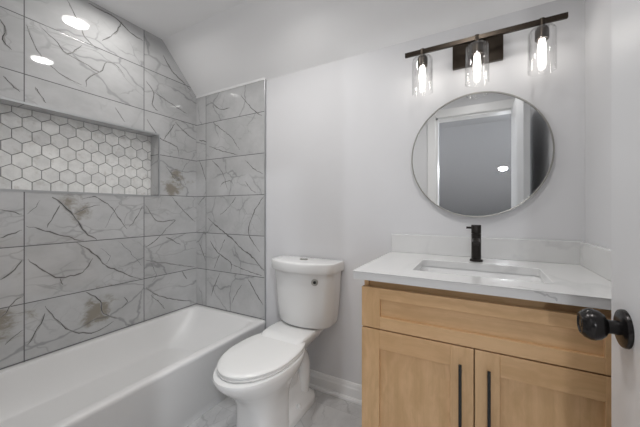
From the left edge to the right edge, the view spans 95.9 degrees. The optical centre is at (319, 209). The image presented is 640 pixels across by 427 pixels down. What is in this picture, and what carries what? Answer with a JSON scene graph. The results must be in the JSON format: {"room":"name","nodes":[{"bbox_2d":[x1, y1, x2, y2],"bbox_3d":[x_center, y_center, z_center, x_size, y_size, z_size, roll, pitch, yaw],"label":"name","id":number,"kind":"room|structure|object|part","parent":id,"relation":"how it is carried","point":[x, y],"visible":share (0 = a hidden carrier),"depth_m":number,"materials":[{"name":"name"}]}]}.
{"room":"bathroom","nodes":[
{"label":"bathroom","id":0,"kind":"room"},
{"bbox_2d":[0,0,195,369],"bbox_3d":[-1.448,-0.058,1.699,0.122,2.375,1.610,0,0,29],"label":"wall","id":1,"kind":"structure","parent":0,"point":[98,115],"depth_m":1.71,"materials":[{"name":"tile"}]},
{"bbox_2d":[187,389,361,426],"bbox_3d":[-0.319,1.180,1.138,2.642,0.100,1.710,0,0,29],"label":"floor","id":2,"kind":"structure","parent":0,"point":[327,410],"depth_m":1.59,"materials":[{"name":"tile"}]},
{"bbox_2d":[0,304,264,426],"bbox_3d":[-1.059,0.952,1.526,0.724,0.357,1.516,0,0,29],"label":"bathtub","id":3,"kind":"object","parent":2,"relation":"on","point":[156,372],"visible":0.9,"depth_m":1.54,"materials":[{"name":"ceramic"}]},
{"bbox_2d":[212,255,343,426],"bbox_3d":[-0.221,0.715,1.516,0.440,0.830,0.728,0,0,29],"label":"toilet","id":4,"kind":"object","parent":2,"relation":"on","point":[266,373],"visible":1,"depth_m":1.56,"materials":[{"name":"ceramic"}]},
{"bbox_3d":[-0.286,0.731,1.452,0.344,0.014,0.499,0,0,29],"label":"seat","id":5,"kind":"part","parent":4,"relation":"part of","materials":[{"name":"plastic"}]},
{"bbox_3d":[-0.284,0.712,1.456,0.344,0.021,0.507,0,0,29],"label":"seat lid","id":6,"kind":"part","parent":4,"relation":"part of","materials":[{"name":"plastic"}]},
{"bbox_3d":[-0.099,0.334,1.739,0.440,0.060,0.221,0,0,29],"label":"tank lid","id":7,"kind":"part","parent":4,"relation":"part of","materials":[{"name":"white ceramic"}]},
{"bbox_3d":[-0.096,0.520,1.744,0.410,0.331,0.197,0,0,29],"label":"tank","id":8,"kind":"part","parent":4,"relation":"part of","materials":[{"name":"white ceramic"}]},
{"bbox_2d":[362,280,610,426],"bbox_3d":[0.613,0.695,1.141,0.752,0.870,0.602,0,0,29],"label":"vanity cabinet","id":9,"kind":"object","parent":2,"relation":"on","point":[432,357],"visible":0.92,"depth_m":0.90,"materials":[{"name":"brown wood"}]},
{"bbox_3d":[0.325,0.473,1.006,0.236,0.068,0.022,0,0,29],"label":"rail","id":10,"kind":"part","parent":9,"relation":"part of","materials":[{"name":"brown wood"}]},
{"bbox_3d":[0.326,0.732,1.008,0.244,0.456,0.006,0,0,29],"label":"cabinet door","id":11,"kind":"part","parent":9,"relation":"part of","materials":[{"name":"brown wood"}]},
{"bbox_3d":[0.443,0.634,0.910,0.009,0.301,0.034,0,0,29],"label":"bar pull","id":12,"kind":"part","parent":9,"relation":"part of","materials":[{"name":"black metal"}]},
{"bbox_3d":[0.490,0.307,0.916,0.608,0.041,0.022,0,0,29],"label":"rail","id":13,"kind":"part","parent":9,"relation":"part of","materials":[{"name":"brown wood"}]},
{"bbox_2d":[353,252,610,309],"bbox_3d":[0.618,0.245,1.151,0.811,0.030,0.587,0,0,29],"label":"countertop","id":14,"kind":"structure","parent":9,"relation":"on","point":[567,284],"depth_m":0.99,"materials":[{"name":"white stone"}]},
{"bbox_2d":[466,225,482,261],"bbox_3d":[0.671,0.149,1.254,0.066,0.162,0.143,0,0,29],"label":"faucet","id":15,"kind":"object","parent":14,"relation":"on","point":[475,229],"visible":1,"depth_m":1.27,"materials":[{"name":"black metal"}]},
{"bbox_3d":[0.690,0.087,1.296,0.060,0.038,0.040,0,0,29],"label":"handle","id":16,"kind":"part","parent":15,"relation":"part of","materials":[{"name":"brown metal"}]},
{"bbox_3d":[0.668,0.136,1.234,0.031,0.024,0.105,0,0,29],"label":"spout","id":17,"kind":"part","parent":15,"relation":"part of","materials":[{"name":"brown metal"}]},
{"bbox_2d":[419,266,544,282],"bbox_3d":[0.604,0.335,1.117,0.483,0.150,0.322,0,0,29],"label":"undermount sink","id":18,"kind":"object","parent":14,"relation":"in","point":[521,277],"visible":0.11,"depth_m":1.22,"materials":[{"name":"white ceramic"}]},
{"bbox_3d":[0.511,0.634,0.873,0.009,0.301,0.034,0,0,29],"label":"bar pull","id":19,"kind":"part","parent":9,"relation":"part of","materials":[{"name":"black metal"}]},
{"bbox_3d":[0.514,0.295,0.959,0.716,0.070,0.020,0,0,29],"label":"rail","id":20,"kind":"part","parent":9,"relation":"part of","materials":[{"name":"brown wood"}]},
{"bbox_3d":[0.491,0.359,0.918,0.616,0.071,0.006,0,0,29],"label":"drawer","id":21,"kind":"part","parent":9,"relation":"part of","materials":[{"name":"brown wood"}]},
{"bbox_3d":[0.490,0.413,0.916,0.608,0.044,0.022,0,0,29],"label":"rail","id":22,"kind":"part","parent":9,"relation":"part of","materials":[{"name":"brown wood"}]},
{"bbox_3d":[0.656,0.732,0.828,0.245,0.456,0.006,0,0,29],"label":"cabinet door","id":23,"kind":"part","parent":9,"relation":"part of","materials":[{"name":"brown wood"}]},
{"bbox_3d":[0.655,0.473,0.826,0.237,0.068,0.022,0,0,29],"label":"rail","id":24,"kind":"part","parent":9,"relation":"part of","materials":[{"name":"brown wood"}]},
{"bbox_2d":[90,0,555,95],"bbox_3d":[-0.319,-1.101,1.138,2.642,0.489,1.710,0,0,29],"label":"ceiling","id":25,"kind":"structure","parent":0,"point":[216,45],"depth_m":1.75,"materials":[{"name":"white paint"}]},
{"bbox_2d":[196,0,584,384],"bbox_3d":[0.065,-0.107,1.839,2.642,2.475,0.112,0,0,29],"label":"wall","id":26,"kind":"structure","parent":0,"point":[313,162],"depth_m":1.72,"materials":[{"name":"white paint"}]},
{"bbox_3d":[-0.700,0.104,2.201,0.712,2.052,0.010,0,0,29],"label":"panel","id":27,"kind":"part","parent":26,"relation":"part of","materials":[{"name":"tile"}]},
{"bbox_2d":[196,77,264,97],"bbox_3d":[-0.699,-0.923,2.199,0.716,0.021,0.014,0,0,29],"label":"trim","id":28,"kind":"structure","parent":26,"relation":"attached to","point":[263,78],"depth_m":2.17,"materials":[{"name":"paint"}]},
{"bbox_2d":[309,369,361,405],"bbox_3d":[0.361,1.079,1.611,1.704,0.103,0.026,0,0,29],"label":"baseboard","id":29,"kind":"structure","parent":26,"relation":"attached to","point":[349,391],"depth_m":1.75,"materials":[{"name":"paint"}]},
{"bbox_2d":[411,91,554,216],"bbox_3d":[0.753,-0.264,1.397,0.601,0.601,0.024,0,0,29],"label":"round mirror","id":30,"kind":"object","parent":26,"relation":"attached to","point":[484,153],"visible":1,"depth_m":1.38,"materials":[{"name":"silver metal"}]},
{"bbox_2d":[405,12,567,85],"bbox_3d":[0.729,-0.697,1.340,0.644,0.237,0.149,0,0,29],"label":"vanity light","id":31,"kind":"object","parent":26,"relation":"attached to","point":[475,51],"visible":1,"depth_m":1.34,"materials":[{"name":"brown metal"}]},
{"bbox_2d":[417,56,427,85],"bbox_3d":[0.508,-0.686,1.432,0.049,0.142,0.049,0,0,29],"label":"bulb","id":32,"kind":"object","parent":31,"relation":"attached to","point":[422,62],"depth_m":1.42,"materials":[{"name":"white glass"}]},
{"bbox_2d":[471,42,482,74],"bbox_3d":[0.717,-0.686,1.317,0.049,0.142,0.049,0,0,29],"label":"bulb","id":33,"kind":"object","parent":31,"relation":"attached to","point":[477,47],"depth_m":1.31,"materials":[{"name":"white glass"}]},
{"bbox_2d":[535,26,548,61],"bbox_3d":[0.926,-0.686,1.203,0.049,0.142,0.049,0,0,29],"label":"bulb","id":34,"kind":"object","parent":31,"relation":"attached to","point":[542,32],"depth_m":1.19,"materials":[{"name":"white glass"}]},
{"bbox_2d":[391,234,584,264],"bbox_3d":[0.752,0.181,1.399,0.810,0.097,0.020,0,0,29],"label":"backsplash","id":35,"kind":"structure","parent":26,"relation":"attached to","point":[550,251],"depth_m":1.35,"materials":[{"name":"white stone"}]},
{"bbox_2d":[585,0,610,248],"bbox_3d":[0.772,-0.107,0.483,0.100,2.475,1.610,0,0,29],"label":"wall","id":36,"kind":"structure","parent":0,"point":[597,12],"depth_m":1.09,"materials":[{"name":"white paint"}]},
{"bbox_2d":[580,242,610,280],"bbox_3d":[0.960,0.181,0.955,0.020,0.097,0.559,0,0,29],"label":"side splash","id":37,"kind":"object","parent":36,"relation":"attached to","point":[595,258],"visible":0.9,"depth_m":1.03,"materials":[{"name":"white stone"}]},
{"bbox_2d":[577,0,639,426],"bbox_3d":[0.443,0.112,0.306,0.106,2.013,0.783,0,0,29],"label":"door","id":38,"kind":"structure","parent":36,"relation":"in","point":[623,326],"depth_m":0.58,"materials":[{"name":"white paint"}]},
{"bbox_3d":[0.577,0.239,0.597,0.062,0.063,0.063,0,0,29],"label":"knob","id":39,"kind":"part","parent":38,"relation":"part of","materials":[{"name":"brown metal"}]}
]}

